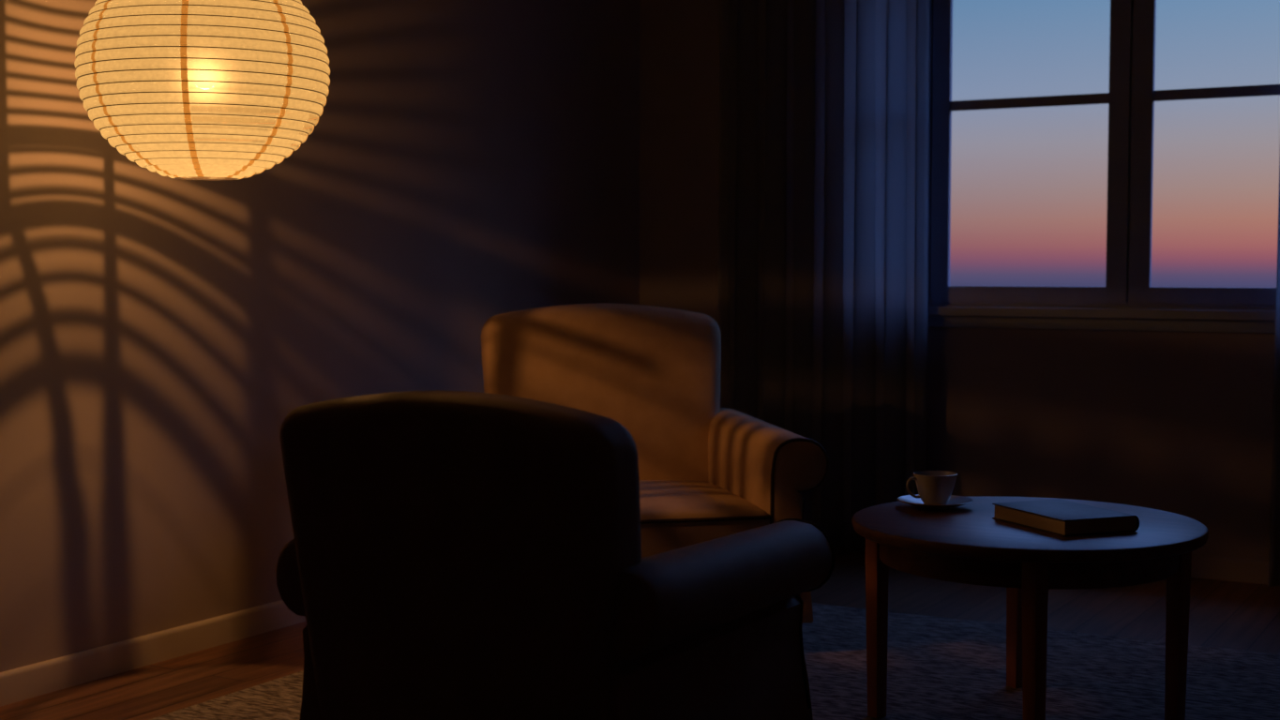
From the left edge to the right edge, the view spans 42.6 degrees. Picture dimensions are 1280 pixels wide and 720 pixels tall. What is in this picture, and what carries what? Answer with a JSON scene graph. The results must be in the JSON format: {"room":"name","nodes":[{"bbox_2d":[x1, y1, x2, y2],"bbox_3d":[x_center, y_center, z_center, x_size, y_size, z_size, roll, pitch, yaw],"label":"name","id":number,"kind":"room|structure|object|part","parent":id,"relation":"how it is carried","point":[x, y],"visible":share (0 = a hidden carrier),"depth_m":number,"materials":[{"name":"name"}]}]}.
{"room":"living room","nodes":[
{"label":"living room","id":0,"kind":"room"},
{"bbox_2d":[0,0,639,672],"bbox_3d":[-1.919,-0.471,3.714,0.200,2.720,7.800,2,4,30],"label":"wall","id":1,"kind":"structure","parent":0,"point":[464,164],"depth_m":4.89,"materials":[{"name":"paint"}]},
{"bbox_2d":[0,600,306,707],"bbox_3d":[-1.829,0.850,3.729,0.014,0.082,7.386,2,4,30],"label":"baseboard","id":2,"kind":"structure","parent":1,"relation":"attached to","point":[49,676],"depth_m":4.51,"materials":[{"name":"wood"}]},
{"bbox_2d":[0,545,1279,719],"bbox_3d":[0.210,1.006,2.583,5.100,0.100,7.800,2,4,30],"label":"floor","id":3,"kind":"structure","parent":0,"point":[1224,614],"depth_m":5.00,"materials":[{"name":"brown wood"}]},
{"bbox_2d":[148,603,1279,719],"bbox_3d":[0.337,0.920,3.094,3.500,0.012,4.100,2,4,30],"label":"rug","id":4,"kind":"object","parent":3,"relation":"on","point":[939,669],"visible":0.35,"depth_m":4.34,"materials":[{"name":"carpet"}]},
{"bbox_2d":[275,390,835,719],"bbox_3d":[-0.168,0.472,3.261,0.856,0.865,0.851,2,4,30],"label":"armchair","id":5,"kind":"object","parent":4,"relation":"on","point":[451,555],"visible":1,"depth_m":2.91,"materials":[{"name":"grey fabric"}]},
{"bbox_3d":[-0.449,0.562,3.463,0.164,0.493,0.758,2,4,30],"label":"armrest","id":6,"kind":"part","parent":5,"relation":"part of","materials":[{"name":"grey fabric"}]},
{"bbox_3d":[-0.313,0.421,3.002,0.720,0.735,0.262,2,4,30],"label":"backrest","id":7,"kind":"part","parent":5,"relation":"part of","materials":[{"name":"grey fabric"}]},
{"bbox_3d":[0.145,0.581,3.125,0.164,0.493,0.758,2,4,30],"label":"armrest","id":8,"kind":"part","parent":5,"relation":"part of","materials":[{"name":"grey fabric"}]},
{"bbox_2d":[481,303,828,623],"bbox_3d":[-0.040,0.325,4.933,0.971,0.970,0.932,-1,3,-12],"label":"armchair","id":9,"kind":"object","parent":4,"relation":"on","point":[707,471],"visible":0.36,"depth_m":5.16,"materials":[{"name":"beige fabric"}]},
{"bbox_3d":[-0.112,0.241,5.255,0.774,0.840,0.263,-1,3,-12],"label":"backrest","id":10,"kind":"part","parent":9,"relation":"part of","materials":[{"name":"beige fabric"}]},
{"bbox_2d":[639,480,769,557],"bbox_3d":[-0.015,0.467,4.828,0.629,0.178,0.695,-1,3,-12],"label":"seat cushion","id":11,"kind":"object","parent":9,"relation":"on","point":[675,514],"depth_m":4.55,"materials":[{"name":"beige fabric"}]},
{"bbox_3d":[0.357,0.450,4.995,0.164,0.543,0.838,-1,3,-12],"label":"armrest","id":12,"kind":"part","parent":9,"relation":"part of","materials":[{"name":"beige fabric"}]},
{"bbox_2d":[852,496,1208,719],"bbox_3d":[0.917,0.624,3.911,0.820,0.488,0.820,2,4,30],"label":"side table","id":13,"kind":"object","parent":4,"relation":"on","point":[961,544],"visible":0.91,"depth_m":3.69,"materials":[{"name":"brown wood"}]},
{"bbox_3d":[0.572,0.636,3.972,0.041,0.457,0.041,-2,4,-37],"label":"leg","id":14,"kind":"part","parent":13,"relation":"part of","materials":[{"name":"brown wood"}]},
{"bbox_2d":[897,494,973,509],"bbox_3d":[0.737,0.358,4.102,0.188,0.020,0.188,2,4,30],"label":"saucer","id":15,"kind":"object","parent":13,"relation":"on","point":[954,501],"visible":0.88,"depth_m":4.10,"materials":[{"name":"grey ceramic"}]},
{"bbox_2d":[905,470,957,504],"bbox_3d":[0.735,0.322,4.101,0.113,0.079,0.109,2,4,28],"label":"teacup","id":16,"kind":"object","parent":15,"relation":"on","point":[933,487],"visible":0.91,"depth_m":4.07,"materials":[{"name":"grey ceramic"}]},
{"bbox_3d":[0.679,0.318,4.084,0.038,0.055,0.008,-1,3,-15],"label":"handle","id":17,"kind":"part","parent":16,"relation":"part of","materials":[{"name":"grey ceramic"}]},
{"bbox_3d":[0.978,0.620,4.256,0.041,0.457,0.041,-2,4,-37],"label":"leg","id":18,"kind":"part","parent":13,"relation":"part of","materials":[{"name":"brown wood"}]},
{"bbox_3d":[0.856,0.659,3.567,0.041,0.457,0.041,-2,4,-37],"label":"leg","id":19,"kind":"part","parent":13,"relation":"part of","materials":[{"name":"brown wood"}]},
{"bbox_2d":[992,498,1139,536],"bbox_3d":[0.988,0.366,3.825,0.205,0.037,0.285,-1,3,-21],"label":"book","id":20,"kind":"object","parent":13,"relation":"on","point":[1062,518],"visible":1,"depth_m":3.74,"materials":[{"name":"paper"}]},
{"bbox_3d":[1.262,0.642,3.851,0.041,0.457,0.041,-2,4,-37],"label":"leg","id":21,"kind":"part","parent":13,"relation":"part of","materials":[{"name":"brown wood"}]},
{"bbox_2d":[639,0,1275,560],"bbox_3d":[2.090,-0.589,5.801,4.700,2.720,0.200,2,4,30],"label":"wall","id":22,"kind":"structure","parent":0,"point":[1181,423],"depth_m":6.07,"materials":[{"name":"paint"}]},
{"bbox_2d":[927,0,1279,333],"bbox_3d":[1.640,-0.889,5.963,1.960,1.558,0.175,2,4,30],"label":"window","id":23,"kind":"structure","parent":22,"relation":"in","point":[1127,302],"depth_m":5.90,"materials":[{"name":"paint"}]},
{"bbox_3d":[0.988,-0.941,6.317,0.280,1.420,0.024,2,4,30],"label":"casement sash","id":24,"kind":"part","parent":23,"relation":"part of","materials":[{"name":"paint"}]},
{"bbox_3d":[1.437,-0.926,6.062,0.736,1.420,0.024,2,4,30],"label":"casement sash","id":25,"kind":"part","parent":23,"relation":"part of","materials":[{"name":"glass"}]},
{"bbox_3d":[1.639,-0.176,6.002,1.960,0.037,0.173,2,4,30],"label":"sill","id":26,"kind":"part","parent":23,"relation":"part of","materials":[{"name":"paint"}]},
{"bbox_3d":[2.082,-0.905,5.695,0.734,1.420,0.024,2,4,30],"label":"casement sash","id":27,"kind":"part","parent":23,"relation":"part of","materials":[{"name":"glass"}]},
{"bbox_2d":[1190,554,1268,584],"bbox_3d":[2.037,0.733,5.782,4.700,0.082,0.014,2,4,30],"label":"baseboard","id":28,"kind":"structure","parent":22,"relation":"attached to","point":[1203,566],"depth_m":5.76,"materials":[{"name":"paint"}]},
{"bbox_3d":[1.570,-1.747,5.831,3.268,0.080,0.149,2,4,30],"label":"curtain rod","id":29,"kind":"object","parent":22,"relation":"attached to","visible":0},
{"bbox_2d":[717,0,929,550],"bbox_3d":[0.693,-0.533,6.341,0.886,2.518,0.097,2,4,30],"label":"curtain","id":30,"kind":"object","parent":29,"relation":"hanging from","point":[822,317],"visible":0.85,"depth_m":6.32,"materials":[{"name":"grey fabric"}]},
{"bbox_2d":[1267,163,1279,587],"bbox_3d":[2.453,-0.477,5.341,0.718,2.518,0.087,2,4,30],"label":"curtain","id":31,"kind":"object","parent":29,"relation":"hanging from","point":[1274,519],"visible":1,"depth_m":5.56,"materials":[{"name":"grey fabric"}]},
{"bbox_3d":[0.210,-1.810,2.424,5.100,0.100,7.800,2,4,30],"label":"ceiling","id":32,"kind":"structure","parent":0,"visible":0},
{"bbox_2d":[74,0,330,180],"bbox_3d":[-1.062,-1.145,3.980,0.601,1.402,0.601,-2,4,-28],"label":"paper lantern","id":33,"kind":"object","parent":32,"relation":"hanging from","point":[181,89],"visible":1,"depth_m":3.78,"materials":[{"name":"beige paper"}]}
]}

